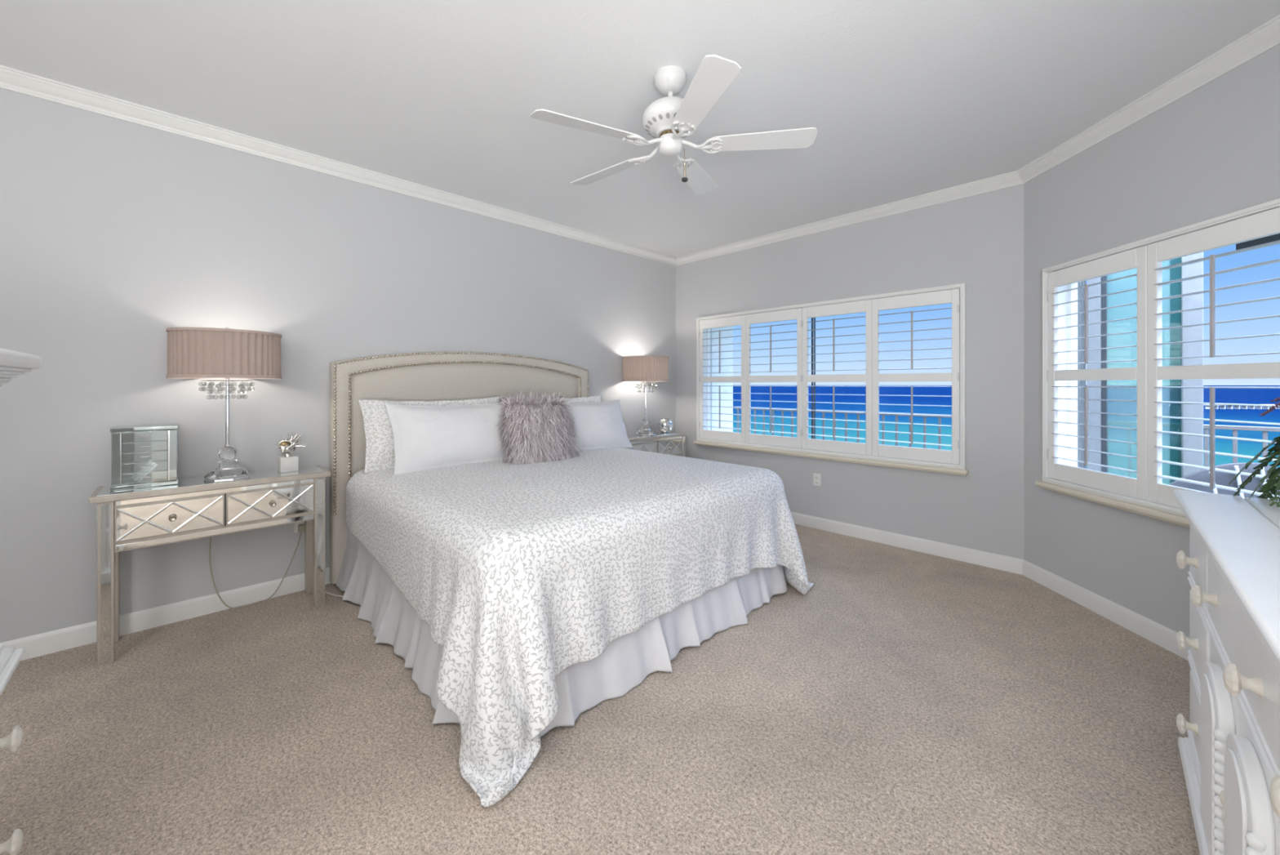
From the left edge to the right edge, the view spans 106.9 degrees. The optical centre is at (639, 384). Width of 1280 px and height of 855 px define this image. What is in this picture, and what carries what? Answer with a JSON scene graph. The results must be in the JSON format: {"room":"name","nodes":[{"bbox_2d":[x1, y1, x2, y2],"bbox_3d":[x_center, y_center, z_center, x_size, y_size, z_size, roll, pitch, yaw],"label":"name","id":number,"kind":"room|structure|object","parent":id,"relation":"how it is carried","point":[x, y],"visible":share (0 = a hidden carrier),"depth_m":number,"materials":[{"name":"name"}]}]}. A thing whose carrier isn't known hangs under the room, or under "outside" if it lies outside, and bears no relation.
{"room":"bedroom","nodes":[
{"label":"bedroom","id":0,"kind":"room"},
{"bbox_2d":[0,88,675,642],"bbox_3d":[-1.928,-0.079,3.341,6.720,3.157,0.160,0,0,-44],"label":"wall","id":1,"kind":"structure","parent":0,"point":[115,234],"depth_m":2.68,"materials":[{"name":"grey paint"}]},
{"bbox_2d":[0,567,331,660],"bbox_3d":[-1.866,1.250,3.279,6.400,0.103,0.016,0,0,-44],"label":"baseboard","id":2,"kind":"structure","parent":1,"relation":"attached to","point":[54,641],"depth_m":2.57,"materials":[{"name":"white paint"}]},
{"bbox_2d":[293,520,304,533],"bbox_3d":[-2.147,0.875,3.006,0.072,0.114,0.012,0,0,-44],"label":"wall outlet","id":3,"kind":"object","parent":1,"relation":"attached to","point":[295,524],"visible":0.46,"depth_m":2.99,"materials":[{"name":"white plastic"}]},
{"bbox_2d":[297,524,304,532],"bbox_3d":[-2.132,0.902,2.989,0.032,0.045,0.034,0,0,-44],"label":"plug","id":4,"kind":"object","parent":3,"relation":"attached to","point":[300,526],"visible":1,"depth_m":2.98,"materials":[{"name":"beige plastic"}]},
{"bbox_2d":[0,65,675,266],"bbox_3d":[-1.846,-1.419,3.258,6.400,0.079,0.073,0,0,-44],"label":"crown molding","id":5,"kind":"structure","parent":1,"relation":"attached to","point":[11,79],"depth_m":2.86,"materials":[{"name":"white paint"}]},
{"bbox_2d":[0,523,1199,854],"bbox_3d":[0.297,1.400,1.070,6.600,0.200,6.400,0,0,-44],"label":"floor","id":6,"kind":"structure","parent":0,"point":[908,702],"depth_m":1.72,"materials":[{"name":"carpet"}]},
{"bbox_2d":[0,347,43,854],"bbox_3d":[-1.413,0.611,0.696,0.542,1.378,1.094,0,0,-44],"label":"chest","id":7,"kind":"object","parent":6,"relation":"on","point":[12,363],"visible":1,"depth_m":1.14,"materials":[{"name":"white paint"}]},
{"bbox_2d":[88,464,330,666],"bbox_3d":[-2.286,0.906,2.604,0.940,0.788,0.352,0,0,-44],"label":"console table","id":8,"kind":"object","parent":6,"relation":"on","point":[193,508],"visible":1,"depth_m":2.43,"materials":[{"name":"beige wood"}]},
{"bbox_2d":[96,505,97,663],"bbox_3d":[-2.523,0.922,2.207,0.002,0.735,0.032,0,0,-44],"label":"mirror","id":9,"kind":"object","parent":8,"relation":"attached to","point":[96,505],"depth_m":2.20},
{"bbox_2d":[100,503,111,663],"bbox_3d":[-2.484,0.922,2.207,0.032,0.735,0.002,0,0,-44],"label":"mirror","id":10,"kind":"object","parent":8,"relation":"attached to","point":[105,508],"depth_m":2.21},
{"bbox_2d":[110,422,180,490],"bbox_3d":[-2.513,0.358,2.418,0.238,0.306,0.169,0,0,-42],"label":"jewelry box","id":11,"kind":"object","parent":8,"relation":"on","point":[143,455],"visible":1,"depth_m":2.36,"materials":[{"name":"metal"}]},
{"bbox_2d":[116,495,222,541],"bbox_3d":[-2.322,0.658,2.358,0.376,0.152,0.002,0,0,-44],"label":"drawer","id":12,"kind":"object","parent":8,"relation":"attached to","point":[144,520],"depth_m":2.35,"materials":[{"name":"silver metal"}]},
{"bbox_2d":[96,465,325,496],"bbox_3d":[-2.288,0.513,2.607,0.896,0.002,0.305,0,0,-44],"label":"table top","id":13,"kind":"object","parent":8,"relation":"on","point":[192,483],"depth_m":2.51,"materials":[{"name":"silver metal"}]},
{"bbox_2d":[115,514,313,551],"bbox_3d":[-2.187,0.768,2.503,0.780,0.026,0.003,0,0,-44],"label":"mirror","id":14,"kind":"object","parent":8,"relation":"attached to","point":[134,544],"depth_m":2.46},
{"bbox_2d":[115,478,313,506],"bbox_3d":[-2.187,0.557,2.503,0.780,0.023,0.003,0,0,-44],"label":"mirror","id":15,"kind":"object","parent":8,"relation":"attached to","point":[203,495],"depth_m":2.47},
{"bbox_2d":[165,326,302,608],"bbox_3d":[-2.219,0.490,2.650,0.605,1.616,0.477,0,0,-44],"label":"table lamp","id":16,"kind":"object","parent":8,"relation":"on","point":[227,353],"depth_m":2.47,"materials":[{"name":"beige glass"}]},
{"bbox_2d":[227,484,313,524],"bbox_3d":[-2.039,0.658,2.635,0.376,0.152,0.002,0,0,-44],"label":"drawer","id":17,"kind":"object","parent":8,"relation":"attached to","point":[251,505],"depth_m":2.62,"materials":[{"name":"silver metal"}]},
{"bbox_2d":[274,433,306,472],"bbox_3d":[-2.078,0.398,2.816,0.079,0.228,0.156,0,0,42],"label":"shell sculpture","id":18,"kind":"object","parent":8,"relation":"on","point":[287,463],"visible":1,"depth_m":2.79,"materials":[{"name":"silver metal"}]},
{"bbox_2d":[316,478,323,604],"bbox_3d":[-1.884,0.922,2.794,0.032,0.735,0.002,0,0,-44],"label":"mirror","id":19,"kind":"object","parent":8,"relation":"attached to","point":[319,481],"depth_m":2.79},
{"bbox_2d":[324,591,343,596],"bbox_3d":[-1.845,1.294,2.911,0.122,0.007,0.312,0,0,-44],"label":"wire","id":20,"kind":"object","parent":6,"relation":"on","point":[325,591],"visible":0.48,"depth_m":2.92,"materials":[{"name":"white plastic"}]},
{"bbox_2d":[329,351,786,737],"bbox_3d":[-0.511,0.518,3.038,2.123,1.556,2.216,0,0,-44],"label":"bed","id":21,"kind":"object","parent":6,"relation":"on","point":[626,661],"visible":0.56,"depth_m":2.83,"materials":[{"name":"fabric"}]},
{"bbox_2d":[499,395,563,401],"bbox_3d":[-0.900,0.322,3.979,0.660,0.459,0.160,0,0,-44],"label":"euro pillow","id":22,"kind":"object","parent":21,"relation":"on","point":[559,396],"visible":0.02,"depth_m":3.83,"materials":[{"name":"grey fabric"}]},
{"bbox_2d":[346,447,813,807],"bbox_3d":[-0.357,0.903,2.947,2.296,0.777,2.057,0,0,-44],"label":"duvet","id":23,"kind":"object","parent":21,"relation":"on","point":[523,574],"visible":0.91,"depth_m":2.01,"materials":[{"name":"white fabric"}]},
{"bbox_2d":[357,396,499,473],"bbox_3d":[-1.383,0.315,3.272,0.960,0.490,0.280,0,0,-44],"label":"pillow sham","id":24,"kind":"object","parent":23,"relation":"on","point":[380,455],"visible":0.23,"depth_m":2.99,"materials":[{"name":"white fabric"}]},
{"bbox_2d":[384,401,506,475],"bbox_3d":[-1.188,0.326,3.165,0.900,0.518,0.393,0,0,-44],"label":"bed pillow","id":25,"kind":"object","parent":23,"relation":"on","point":[426,437],"visible":0.76,"depth_m":2.99,"materials":[{"name":"white fabric"}]},
{"bbox_2d":[492,389,582,465],"bbox_3d":[-0.700,0.358,3.339,0.712,0.769,0.515,0,0,-44],"label":"fluffy cushion","id":26,"kind":"object","parent":23,"relation":"on","point":[535,429],"visible":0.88,"depth_m":3.22,"materials":[{"name":"fur"}]},
{"bbox_2d":[506,395,602,403],"bbox_3d":[-0.654,0.316,3.985,0.960,0.489,0.282,0,0,-44],"label":"pillow sham","id":27,"kind":"object","parent":23,"relation":"on","point":[597,398],"visible":0.06,"depth_m":4.21,"materials":[{"name":"white fabric"}]},
{"bbox_2d":[564,399,632,449],"bbox_3d":[-0.449,0.331,3.906,0.912,0.532,0.394,0,0,-44],"label":"bed pillow","id":28,"kind":"object","parent":23,"relation":"on","point":[602,425],"visible":0.7,"depth_m":3.89,"materials":[{"name":"white fabric"}]},
{"bbox_2d":[626,431,688,456],"bbox_3d":[0.072,0.906,4.913,0.940,0.788,0.352,0,0,-44],"label":"console table","id":29,"kind":"object","parent":6,"relation":"on","point":[672,442],"visible":0.32,"depth_m":4.87,"materials":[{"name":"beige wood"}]},
{"bbox_2d":[629,442,657,453],"bbox_3d":[0.036,0.658,4.667,0.376,0.152,0.002,0,0,-44],"label":"mirror","id":30,"kind":"object","parent":29,"relation":"attached to","point":[646,446],"depth_m":4.69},
{"bbox_2d":[622,354,668,435],"bbox_3d":[0.058,0.097,4.880,0.477,0.830,0.477,0,0,23],"label":"table lamp","id":31,"kind":"object","parent":29,"relation":"on","point":[645,367],"visible":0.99,"depth_m":4.70,"materials":[{"name":"beige fabric"}]},
{"bbox_2d":[648,430,653,435],"bbox_3d":[0.116,0.485,4.770,0.050,0.054,0.049,0,0,-44],"label":"ornament","id":32,"kind":"object","parent":29,"relation":"on","point":[651,433],"visible":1,"depth_m":4.75,"materials":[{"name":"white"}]},
{"bbox_2d":[630,435,681,444],"bbox_3d":[0.171,0.557,4.812,0.780,0.023,0.003,0,0,-44],"label":"mirror","id":33,"kind":"object","parent":29,"relation":"attached to","point":[658,439],"depth_m":4.79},
{"bbox_2d":[626,431,685,438],"bbox_3d":[0.069,0.513,4.916,0.896,0.002,0.305,0,0,-44],"label":"mirror","id":34,"kind":"object","parent":29,"relation":"on","point":[658,434],"depth_m":4.88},
{"bbox_2d":[657,417,673,432],"bbox_3d":[0.273,0.439,5.118,0.176,0.146,0.176,0,0,-44],"label":"candle holder","id":35,"kind":"object","parent":29,"relation":"on","point":[664,424],"visible":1,"depth_m":5.05,"materials":[{"name":"clear glass"}]},
{"bbox_2d":[657,439,682,454],"bbox_3d":[0.319,0.658,4.944,0.376,0.152,0.002,0,0,-44],"label":"mirror","id":36,"kind":"object","parent":29,"relation":"attached to","point":[669,446],"depth_m":4.94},
{"bbox_2d":[683,436,684,456],"bbox_3d":[0.473,0.922,5.103,0.032,0.735,0.002,0,0,-44],"label":"mirror","id":37,"kind":"object","parent":29,"relation":"attached to","point":[683,437],"depth_m":5.10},
{"bbox_2d":[1173,488,1279,854],"bbox_3d":[1.445,0.833,0.885,0.507,0.935,1.718,0,0,45],"label":"dresser","id":38,"kind":"object","parent":6,"relation":"on","point":[1230,753],"visible":1,"depth_m":1.06,"materials":[{"name":"white paint"}]},
{"bbox_2d":[1228,397,1279,506],"bbox_3d":[2.010,0.279,1.384,0.540,0.582,0.371,0,0,-44],"label":"potted fern","id":39,"kind":"object","parent":38,"relation":"on","point":[1273,473],"visible":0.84,"depth_m":1.50,"materials":[{"name":"green plant"}]},
{"bbox_2d":[0,0,1279,257],"bbox_3d":[0.297,-1.557,1.070,6.600,0.200,6.400,0,0,-44],"label":"ceiling","id":40,"kind":"structure","parent":0,"point":[904,99],"depth_m":2.28,"materials":[{"name":"white paint"}]},
{"bbox_2d":[529,54,817,195],"bbox_3d":[0.106,-1.204,2.259,1.283,0.507,1.250,0,0,-44],"label":"ceiling fan","id":41,"kind":"object","parent":40,"relation":"hanging from","point":[670,118],"visible":1,"depth_m":2.16,"materials":[{"name":"white metal"}]},
{"bbox_2d":[710,326,733,431],"bbox_3d":[0.692,0.050,5.970,0.420,2.740,0.850,0,0,-44],"label":"wall","id":42,"kind":"structure","parent":0,"point":[726,355],"depth_m":5.66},
{"bbox_2d":[675,183,1024,559],"bbox_3d":[1.582,-0.079,4.446,0.160,3.157,3.174,0,0,-44],"label":"wall","id":43,"kind":"structure","parent":0,"point":[977,242],"depth_m":3.70,"materials":[{"name":"grey paint"}]},
{"bbox_2d":[813,472,821,486],"bbox_3d":[1.605,0.859,4.300,0.012,0.114,0.072,0,0,-44],"label":"wall outlet","id":44,"kind":"object","parent":43,"relation":"attached to","point":[816,477],"visible":1,"depth_m":4.30,"materials":[{"name":"white plastic"}]},
{"bbox_2d":[693,283,968,475],"bbox_3d":[1.557,-0.042,4.417,0.227,1.407,2.536,0,0,-44],"label":"window","id":45,"kind":"structure","parent":43,"relation":"in","point":[944,468],"depth_m":4.07,"materials":[{"name":"paint"}]},
{"bbox_2d":[698,315,745,442],"bbox_3d":[0.865,-0.062,5.027,0.080,1.300,0.588,0,0,-44],"label":"plantation shutter","id":46,"kind":"object","parent":45,"relation":"attached to","point":[739,320],"visible":1,"depth_m":5.00,"materials":[{"name":"paint"}]},
{"bbox_2d":[745,307,802,448],"bbox_3d":[1.284,-0.062,4.598,0.080,1.300,0.607,0,0,-44],"label":"plantation shutter","id":47,"kind":"object","parent":45,"relation":"attached to","point":[793,313],"visible":1,"depth_m":4.57,"materials":[{"name":"paint"}]},
{"bbox_2d":[801,298,871,455],"bbox_3d":[1.713,-0.062,4.160,0.080,1.300,0.611,0,0,-44],"label":"plantation shutter","id":48,"kind":"object","parent":45,"relation":"attached to","point":[860,306],"visible":1,"depth_m":4.13,"materials":[{"name":"paint"}]},
{"bbox_2d":[871,288,959,464],"bbox_3d":[2.143,-0.062,3.721,0.080,1.300,0.614,0,0,-44],"label":"plantation shutter","id":49,"kind":"object","parent":45,"relation":"attached to","point":[953,295],"visible":1,"depth_m":3.69,"materials":[{"name":"paint"}]},
{"bbox_2d":[675,170,1022,266],"bbox_3d":[1.499,-1.419,4.364,0.073,0.079,3.174,0,0,-44],"label":"crown molding","id":50,"kind":"structure","parent":43,"relation":"attached to","point":[1011,179],"depth_m":3.94,"materials":[{"name":"white paint"}]},
{"bbox_2d":[791,511,1023,574],"bbox_3d":[1.519,1.250,4.384,0.016,0.103,3.174,0,0,-44],"label":"baseboard","id":51,"kind":"structure","parent":43,"relation":"attached to","point":[1003,562],"depth_m":3.72,"materials":[{"name":"white paint"}]},
{"bbox_2d":[1077,280,1085,468],"bbox_3d":[3.477,0.045,3.854,0.030,2.710,0.230,0,0,-44],"label":"post","id":52,"kind":"object","parent":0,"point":[1081,292],"visible":0.06,"depth_m":3.80,"materials":[{"name":"metal"}]},
{"bbox_2d":[1024,44,1279,637],"bbox_3d":[2.687,-0.079,2.395,0.160,3.157,1.717,0,0,2],"label":"wall","id":53,"kind":"structure","parent":0,"point":[1214,151],"depth_m":2.50,"materials":[{"name":"grey paint"}]},
{"bbox_2d":[1022,559,1190,660],"bbox_3d":[2.602,1.250,2.398,1.248,0.103,1.193,0,0,-44],"label":"baseboard","id":54,"kind":"structure","parent":53,"relation":"attached to","point":[1148,628],"depth_m":2.63,"materials":[{"name":"white paint"}]},
{"bbox_2d":[1016,14,1279,183],"bbox_3d":[2.586,-1.419,2.399,1.270,0.079,1.217,0,0,-44],"label":"crown molding","id":55,"kind":"structure","parent":53,"relation":"attached to","point":[1266,37],"depth_m":2.31,"materials":[{"name":"white paint"}]},
{"bbox_2d":[1035,198,1279,527],"bbox_3d":[2.649,-0.042,2.405,0.227,1.407,1.336,0,0,2],"label":"window","id":56,"kind":"structure","parent":53,"relation":"in","point":[1175,515],"depth_m":2.99,"materials":[{"name":"paint"}]},
{"bbox_2d":[1046,244,1147,500],"bbox_3d":[2.592,-0.062,2.718,0.080,1.300,0.606,0,0,2],"label":"plantation shutter","id":57,"kind":"object","parent":56,"relation":"attached to","point":[1135,258],"visible":0.98,"depth_m":2.67,"materials":[{"name":"paint"}]},
{"bbox_2d":[1146,207,1279,507],"bbox_3d":[2.571,-0.062,2.102,0.080,1.300,0.618,0,0,2],"label":"plantation shutter","id":58,"kind":"object","parent":56,"relation":"attached to","point":[1264,224],"visible":0.98,"depth_m":2.19,"materials":[{"name":"paint"}]},
{"bbox_3d":[3.153,1.520,4.006,1.450,0.200,12.000,0,0,-44],"label":"floor","id":59,"kind":"structure","parent":0,"visible":0},
{"bbox_2d":[734,406,1279,477],"bbox_3d":[3.655,0.863,4.358,0.044,1.115,6.600,0,0,-44],"label":"balcony railing","id":60,"kind":"object","parent":59,"relation":"on","point":[1264,430],"visible":0.21,"depth_m":4.91,"materials":[{"name":"white metal"}]},
{"bbox_2d":[1087,252,1203,483],"bbox_3d":[3.764,0.020,3.562,0.160,2.800,0.590,0,0,-44],"label":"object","id":61,"kind":"object","parent":59,"relation":"on","point":[1194,317],"visible":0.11,"depth_m":3.41,"materials":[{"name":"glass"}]},
{"bbox_2d":[1168,462,1279,499],"bbox_3d":[3.464,0.930,2.963,0.766,0.980,0.617,0,0,1],"label":"patio chair","id":62,"kind":"object","parent":59,"relation":"on","point":[1222,478],"visible":0.08,"depth_m":2.70,"materials":[{"name":"white metal"}]},
{"label":"outside","id":63,"kind":"structure","parent":0,"visible":0},
{"bbox_2d":[733,385,1279,484],"bbox_3d":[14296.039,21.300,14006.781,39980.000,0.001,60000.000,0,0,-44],"label":"sea","id":64,"kind":"structure","parent":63,"point":[1222,395],"depth_m":333.79,"materials":[{"name":"liquid"}]},
{"bbox_2d":[1203,404,1279,408],"bbox_3d":[547.944,19.550,420.001,94.000,4.700,4.400,0,0,0],"label":"pier","id":65,"kind":"structure","parent":64,"relation":"in","point":[1206,406],"depth_m":419.69,"materials":[{"name":"concrete"}]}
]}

